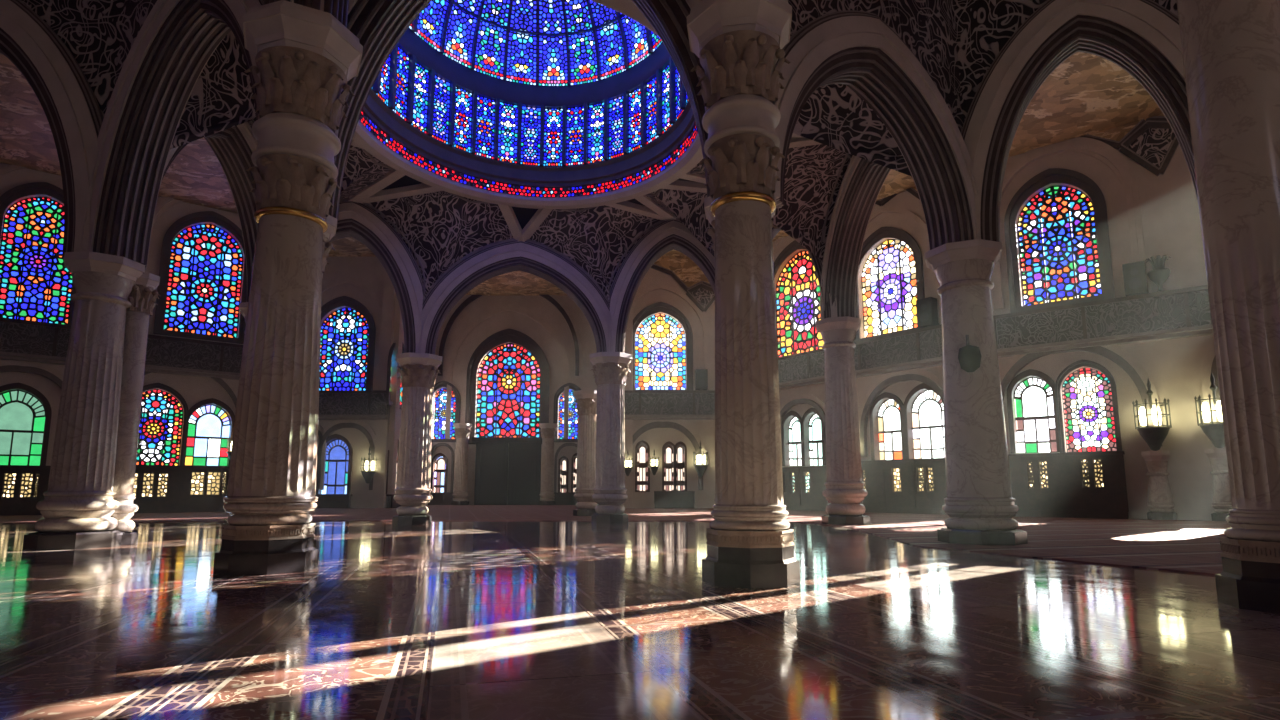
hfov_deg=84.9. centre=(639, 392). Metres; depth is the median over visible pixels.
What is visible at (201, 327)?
window
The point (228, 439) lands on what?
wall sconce
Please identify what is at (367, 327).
window
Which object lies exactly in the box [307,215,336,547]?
marble column
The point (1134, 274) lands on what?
loudspeaker
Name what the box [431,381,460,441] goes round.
window
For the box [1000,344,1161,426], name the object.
blind arch
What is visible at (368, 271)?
wall
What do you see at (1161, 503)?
marble column
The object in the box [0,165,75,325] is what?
window
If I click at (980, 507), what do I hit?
marble column
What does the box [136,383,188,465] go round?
window
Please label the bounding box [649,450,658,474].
wall sconce
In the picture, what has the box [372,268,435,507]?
wall
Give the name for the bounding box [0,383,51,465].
window
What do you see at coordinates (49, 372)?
blind arch
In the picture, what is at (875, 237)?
window
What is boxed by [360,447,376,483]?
wall sconce
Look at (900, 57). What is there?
stone arch
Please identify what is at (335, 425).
blind arch
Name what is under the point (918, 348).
balcony railing
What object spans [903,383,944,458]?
window
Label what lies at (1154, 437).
wall sconce
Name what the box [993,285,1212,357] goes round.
balcony railing
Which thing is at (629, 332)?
wall
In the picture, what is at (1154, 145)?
pendentive
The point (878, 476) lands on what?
wooden screen
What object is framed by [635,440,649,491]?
window
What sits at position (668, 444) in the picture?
window
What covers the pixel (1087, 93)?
ceiling
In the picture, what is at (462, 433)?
marble column
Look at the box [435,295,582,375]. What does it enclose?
blind arch
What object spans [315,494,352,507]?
wooden screen
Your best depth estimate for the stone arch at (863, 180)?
20.04 m
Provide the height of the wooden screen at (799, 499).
2.092 m
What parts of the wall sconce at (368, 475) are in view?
lamp shade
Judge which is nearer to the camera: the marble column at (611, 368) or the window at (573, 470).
the marble column at (611, 368)
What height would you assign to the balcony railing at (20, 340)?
1.548 m
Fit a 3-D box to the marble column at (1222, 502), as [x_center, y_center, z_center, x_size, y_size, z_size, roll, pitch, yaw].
[18.470,2.911,22.130,0.813,2.283,0.813,0,-8,0]
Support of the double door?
in the wall at (538, 305)
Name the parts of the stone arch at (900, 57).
script panel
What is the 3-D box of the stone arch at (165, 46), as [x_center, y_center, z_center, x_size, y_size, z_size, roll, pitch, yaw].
[-7.699,-6.920,12.766,4.968,8.800,1.060,-3,-9,24]
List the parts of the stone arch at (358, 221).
soffit moulding, script panel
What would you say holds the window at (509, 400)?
in the wall at (538, 305)
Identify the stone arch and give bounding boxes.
[0,0,123,258]
[80,0,263,269]
[162,122,257,301]
[328,0,709,223]
[329,62,427,352]
[418,76,612,354]
[609,88,714,352]
[772,0,976,250]
[772,224,836,318]
[820,155,890,319]
[954,0,1198,241]
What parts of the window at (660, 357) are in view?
stained glass, frame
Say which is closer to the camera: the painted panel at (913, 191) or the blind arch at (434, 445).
the painted panel at (913, 191)
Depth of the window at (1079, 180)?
26.39 m
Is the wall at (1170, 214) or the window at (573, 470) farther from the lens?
the window at (573, 470)
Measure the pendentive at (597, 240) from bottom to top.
2.937 m
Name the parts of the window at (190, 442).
clear glass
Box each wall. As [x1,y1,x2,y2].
[0,163,243,496]
[318,257,402,507]
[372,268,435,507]
[432,296,598,504]
[621,303,632,507]
[633,268,714,507]
[773,191,942,491]
[993,145,1225,520]
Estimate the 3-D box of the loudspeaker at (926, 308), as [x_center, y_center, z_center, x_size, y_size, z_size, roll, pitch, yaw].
[11.962,-3.277,29.097,0.552,1.248,0.672,6,-10,-36]
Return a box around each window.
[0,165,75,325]
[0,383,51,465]
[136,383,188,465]
[153,199,246,343]
[180,398,234,465]
[316,434,352,493]
[319,278,381,389]
[385,342,403,409]
[386,440,398,493]
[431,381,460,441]
[431,453,447,491]
[445,304,568,443]
[553,383,580,441]
[558,456,568,491]
[571,453,576,491]
[633,284,707,389]
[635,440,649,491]
[662,441,675,490]
[674,441,686,490]
[773,237,823,356]
[781,411,803,465]
[801,407,825,465]
[854,207,941,341]
[869,392,906,459]
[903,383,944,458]
[990,150,1132,312]
[1007,369,1062,453]
[1055,360,1121,452]
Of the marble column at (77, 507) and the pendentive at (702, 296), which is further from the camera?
the pendentive at (702, 296)
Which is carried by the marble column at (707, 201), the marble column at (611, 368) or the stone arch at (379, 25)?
the stone arch at (379, 25)
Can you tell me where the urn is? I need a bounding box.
[1145,255,1170,291]
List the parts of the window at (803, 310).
hood moulding, frame, stained glass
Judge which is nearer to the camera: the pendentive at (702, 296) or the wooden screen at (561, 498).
the pendentive at (702, 296)
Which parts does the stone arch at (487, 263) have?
soffit moulding, script panel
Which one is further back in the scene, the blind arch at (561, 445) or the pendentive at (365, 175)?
the blind arch at (561, 445)
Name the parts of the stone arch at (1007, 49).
script panel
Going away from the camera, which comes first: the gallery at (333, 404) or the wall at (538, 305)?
the gallery at (333, 404)
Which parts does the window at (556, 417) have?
sill, stained glass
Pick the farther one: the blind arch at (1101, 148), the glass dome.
the blind arch at (1101, 148)
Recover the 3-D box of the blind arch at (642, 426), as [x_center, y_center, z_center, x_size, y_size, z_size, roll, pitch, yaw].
[1.244,3.218,37.815,4.787,4.007,0.240,0,-8,0]
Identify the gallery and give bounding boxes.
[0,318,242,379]
[318,390,390,419]
[624,390,714,419]
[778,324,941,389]
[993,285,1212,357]
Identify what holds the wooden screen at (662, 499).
on the floor
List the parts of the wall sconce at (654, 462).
lamp shade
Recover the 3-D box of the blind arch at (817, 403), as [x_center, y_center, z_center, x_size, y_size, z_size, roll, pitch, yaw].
[7.921,1.715,34.321,0.240,3.318,3.863,6,-10,-36]
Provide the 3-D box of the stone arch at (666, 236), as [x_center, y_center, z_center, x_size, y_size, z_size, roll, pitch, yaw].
[1.074,-5.553,22.571,3.991,8.828,1.060,0,-8,3]
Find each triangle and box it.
[382,175,421,189]
[512,207,537,229]
[627,198,644,205]
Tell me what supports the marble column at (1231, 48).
on the floor
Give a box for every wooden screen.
[0,465,50,515]
[133,465,229,512]
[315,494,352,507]
[386,494,400,507]
[428,492,453,504]
[554,492,578,504]
[654,491,694,507]
[782,466,829,510]
[860,458,946,514]
[1008,451,1128,518]
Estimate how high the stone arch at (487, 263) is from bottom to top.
9.089 m
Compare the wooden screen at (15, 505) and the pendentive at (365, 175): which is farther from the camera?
the wooden screen at (15, 505)
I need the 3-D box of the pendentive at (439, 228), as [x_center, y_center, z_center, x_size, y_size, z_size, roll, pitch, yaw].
[-5.790,-4.289,20.099,5.108,2.920,1.987,2,-8,-14]
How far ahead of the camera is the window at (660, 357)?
38.88 m
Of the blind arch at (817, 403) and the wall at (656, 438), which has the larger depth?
the wall at (656, 438)
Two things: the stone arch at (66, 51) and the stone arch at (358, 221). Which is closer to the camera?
the stone arch at (66, 51)
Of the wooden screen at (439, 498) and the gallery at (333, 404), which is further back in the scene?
the wooden screen at (439, 498)
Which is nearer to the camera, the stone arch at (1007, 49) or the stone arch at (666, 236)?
the stone arch at (1007, 49)
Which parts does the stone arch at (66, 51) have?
soffit moulding, script panel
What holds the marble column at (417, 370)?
on the floor
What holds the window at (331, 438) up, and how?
in the wall at (368, 271)
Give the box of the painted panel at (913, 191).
[875,187,919,205]
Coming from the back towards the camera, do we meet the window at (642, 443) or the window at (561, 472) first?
the window at (561, 472)
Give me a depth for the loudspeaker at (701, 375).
37.92 m
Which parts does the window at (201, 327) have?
hood moulding, sill, stained glass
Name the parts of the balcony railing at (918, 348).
baluster post, baluster post, handrail, cornice, baluster post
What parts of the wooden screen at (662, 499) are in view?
panel frame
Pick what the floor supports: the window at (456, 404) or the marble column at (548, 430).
the marble column at (548, 430)
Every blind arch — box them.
[0,360,63,388]
[144,371,237,407]
[316,420,375,489]
[317,424,326,489]
[430,442,455,491]
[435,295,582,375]
[554,442,577,491]
[633,420,707,489]
[780,394,824,424]
[858,368,942,456]
[991,137,1148,309]
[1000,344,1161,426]
[1200,339,1219,441]
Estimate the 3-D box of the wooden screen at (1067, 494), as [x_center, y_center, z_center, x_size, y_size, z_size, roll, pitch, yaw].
[15.135,3.313,25.122,3.870,2.304,0.380,-6,-10,39]
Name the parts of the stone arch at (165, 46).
script panel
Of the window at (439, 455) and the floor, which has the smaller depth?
the floor
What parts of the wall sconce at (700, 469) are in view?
lamp shade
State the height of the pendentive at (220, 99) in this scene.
3.273 m
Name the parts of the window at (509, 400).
frame, stained glass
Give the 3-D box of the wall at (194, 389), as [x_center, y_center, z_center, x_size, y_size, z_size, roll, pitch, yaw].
[-25.764,-2.393,27.465,21.374,14.350,0.600,6,-10,-38]
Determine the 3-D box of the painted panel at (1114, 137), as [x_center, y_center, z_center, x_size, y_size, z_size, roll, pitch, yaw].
[17.133,-9.897,25.513,6.144,2.236,0.160,-6,-10,39]
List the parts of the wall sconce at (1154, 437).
lamp glass, lamp shade, lamp glass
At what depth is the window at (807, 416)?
34.10 m
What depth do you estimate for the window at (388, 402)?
37.93 m
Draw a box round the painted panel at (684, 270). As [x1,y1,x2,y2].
[650,256,710,291]
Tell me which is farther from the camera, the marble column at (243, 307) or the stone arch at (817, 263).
the stone arch at (817, 263)
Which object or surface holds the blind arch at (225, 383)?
attached to the wall at (194, 389)
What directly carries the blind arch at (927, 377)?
attached to the wall at (905, 200)
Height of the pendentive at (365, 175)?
2.671 m
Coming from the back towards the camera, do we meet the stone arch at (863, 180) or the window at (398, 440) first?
the window at (398, 440)
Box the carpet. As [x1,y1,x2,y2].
[0,505,1229,575]
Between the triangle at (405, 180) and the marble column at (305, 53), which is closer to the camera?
the marble column at (305, 53)
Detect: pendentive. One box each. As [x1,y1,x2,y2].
[171,30,255,148]
[248,119,404,202]
[350,183,524,300]
[517,201,668,303]
[635,180,713,255]
[681,137,852,261]
[686,283,714,311]
[792,84,911,175]
[1119,120,1178,175]
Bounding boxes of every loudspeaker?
[695,369,707,389]
[916,297,939,327]
[1122,261,1147,295]
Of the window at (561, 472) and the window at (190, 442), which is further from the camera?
the window at (561, 472)
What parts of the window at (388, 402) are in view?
sill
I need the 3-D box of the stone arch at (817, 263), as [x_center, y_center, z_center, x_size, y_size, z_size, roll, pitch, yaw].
[4.516,-5.840,22.055,3.034,8.400,1.060,-2,-8,17]
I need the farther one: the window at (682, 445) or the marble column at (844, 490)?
the window at (682, 445)
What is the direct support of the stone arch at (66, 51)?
on the marble column at (77, 507)
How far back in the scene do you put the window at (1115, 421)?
25.28 m
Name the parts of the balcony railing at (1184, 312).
baluster post, baluster post, handrail, cornice, baluster post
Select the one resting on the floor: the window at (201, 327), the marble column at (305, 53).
the marble column at (305, 53)
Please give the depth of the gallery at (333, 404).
37.73 m
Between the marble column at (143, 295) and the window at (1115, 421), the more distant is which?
the window at (1115, 421)
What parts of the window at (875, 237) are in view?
sill, frame, stained glass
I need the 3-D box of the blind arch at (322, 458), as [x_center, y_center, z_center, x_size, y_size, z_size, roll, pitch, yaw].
[-17.902,3.405,37.789,1.790,3.629,0.240,0,-8,0]
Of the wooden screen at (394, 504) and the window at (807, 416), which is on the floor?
the wooden screen at (394, 504)
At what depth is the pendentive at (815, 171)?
19.55 m
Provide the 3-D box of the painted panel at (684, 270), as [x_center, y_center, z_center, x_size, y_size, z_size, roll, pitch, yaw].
[2.293,-6.628,39.214,4.659,2.148,0.160,0,-8,0]
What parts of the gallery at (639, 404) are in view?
baluster post, handrail, cornice, baluster post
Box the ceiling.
[0,52,1163,295]
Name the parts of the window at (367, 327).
stained glass, hood moulding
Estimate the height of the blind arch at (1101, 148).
6.142 m
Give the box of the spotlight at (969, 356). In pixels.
[958,335,981,371]
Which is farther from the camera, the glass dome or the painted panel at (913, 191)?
the painted panel at (913, 191)
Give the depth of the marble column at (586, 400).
26.63 m
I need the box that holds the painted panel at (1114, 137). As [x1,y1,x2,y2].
[1018,115,1168,154]
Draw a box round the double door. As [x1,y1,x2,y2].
[472,437,541,504]
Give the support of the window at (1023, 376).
in the wall at (1170, 214)
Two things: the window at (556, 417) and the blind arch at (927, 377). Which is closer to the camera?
the blind arch at (927, 377)
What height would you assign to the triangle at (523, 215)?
0.759 m
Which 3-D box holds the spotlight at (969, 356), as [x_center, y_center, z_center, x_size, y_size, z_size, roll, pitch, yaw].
[6.148,-0.735,13.095,0.400,0.700,0.461,0,-8,0]
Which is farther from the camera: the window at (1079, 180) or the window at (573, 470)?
the window at (573, 470)
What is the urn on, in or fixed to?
on the balcony railing at (1184, 312)
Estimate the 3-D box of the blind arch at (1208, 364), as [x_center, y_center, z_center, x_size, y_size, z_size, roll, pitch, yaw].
[19.585,-0.407,22.121,2.892,3.764,0.240,-6,-10,39]
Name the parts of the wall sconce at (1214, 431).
lamp glass, lamp shade, lamp glass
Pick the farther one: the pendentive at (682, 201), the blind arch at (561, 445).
the blind arch at (561, 445)
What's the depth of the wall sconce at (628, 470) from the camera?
37.20 m
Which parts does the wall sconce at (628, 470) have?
lamp shade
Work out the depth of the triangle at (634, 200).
20.87 m
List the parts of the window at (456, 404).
sill, stained glass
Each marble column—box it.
[22,251,144,549]
[111,272,159,544]
[213,0,362,574]
[224,302,248,524]
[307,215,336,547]
[392,352,441,525]
[451,423,471,504]
[538,423,557,504]
[573,390,597,515]
[589,352,631,523]
[687,0,799,588]
[704,194,776,256]
[815,316,870,524]
[925,239,1027,544]
[1141,451,1177,519]
[1176,0,1279,613]
[1204,448,1231,520]
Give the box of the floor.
[0,521,1279,719]
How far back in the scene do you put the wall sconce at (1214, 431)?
22.29 m
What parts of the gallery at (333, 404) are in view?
cornice, handrail, baluster post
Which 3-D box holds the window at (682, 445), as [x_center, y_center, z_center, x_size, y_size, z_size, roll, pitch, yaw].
[2.187,3.990,37.921,0.686,2.719,0.380,0,-8,0]
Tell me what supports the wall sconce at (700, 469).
attached to the wall at (656, 438)
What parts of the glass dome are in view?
red bead panel, red bead panel, drum panel, drum panel, red bead panel, drum panel, dome panel, drum panel, red bead panel, dome panel, drum panel, red bead panel, drum panel, dome panel, drum panel, red bead panel, dome panel, drum panel, dome panel, red bead panel, drum panel, drum panel, dome panel, red bead panel, drum panel, dome panel, drum panel, red bead panel, drum panel, dome panel, red bead panel, drum panel, dome panel, drum panel, red bead panel, drum panel, red bead panel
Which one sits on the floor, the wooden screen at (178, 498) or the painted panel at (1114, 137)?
the wooden screen at (178, 498)
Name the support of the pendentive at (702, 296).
attached to the wall at (656, 438)
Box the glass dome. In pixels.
[353,0,702,208]
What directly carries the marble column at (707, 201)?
on the floor
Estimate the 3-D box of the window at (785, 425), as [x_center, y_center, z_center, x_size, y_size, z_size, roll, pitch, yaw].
[7.716,2.255,34.887,0.380,2.754,1.420,6,-10,-36]
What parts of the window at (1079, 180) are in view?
frame, stained glass, sill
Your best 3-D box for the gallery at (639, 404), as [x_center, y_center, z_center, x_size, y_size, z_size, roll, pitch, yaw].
[2.583,0.671,37.950,7.166,1.552,0.630,0,-8,0]
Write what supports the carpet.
on the floor
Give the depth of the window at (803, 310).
35.71 m
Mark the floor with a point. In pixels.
(439, 620)
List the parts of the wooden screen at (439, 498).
panel frame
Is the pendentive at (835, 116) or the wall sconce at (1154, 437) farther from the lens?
the wall sconce at (1154, 437)
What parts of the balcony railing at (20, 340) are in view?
baluster post, cornice, handrail, baluster post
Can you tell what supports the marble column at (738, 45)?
on the floor
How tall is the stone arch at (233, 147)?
8.800 m
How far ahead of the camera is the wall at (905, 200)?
31.39 m
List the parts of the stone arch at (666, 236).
script panel, soffit moulding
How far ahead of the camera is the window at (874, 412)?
30.95 m
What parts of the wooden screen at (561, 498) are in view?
panel frame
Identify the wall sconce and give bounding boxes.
[226,438,232,458]
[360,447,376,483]
[625,451,632,475]
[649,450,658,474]
[693,440,707,476]
[1132,378,1171,450]
[1194,371,1224,447]

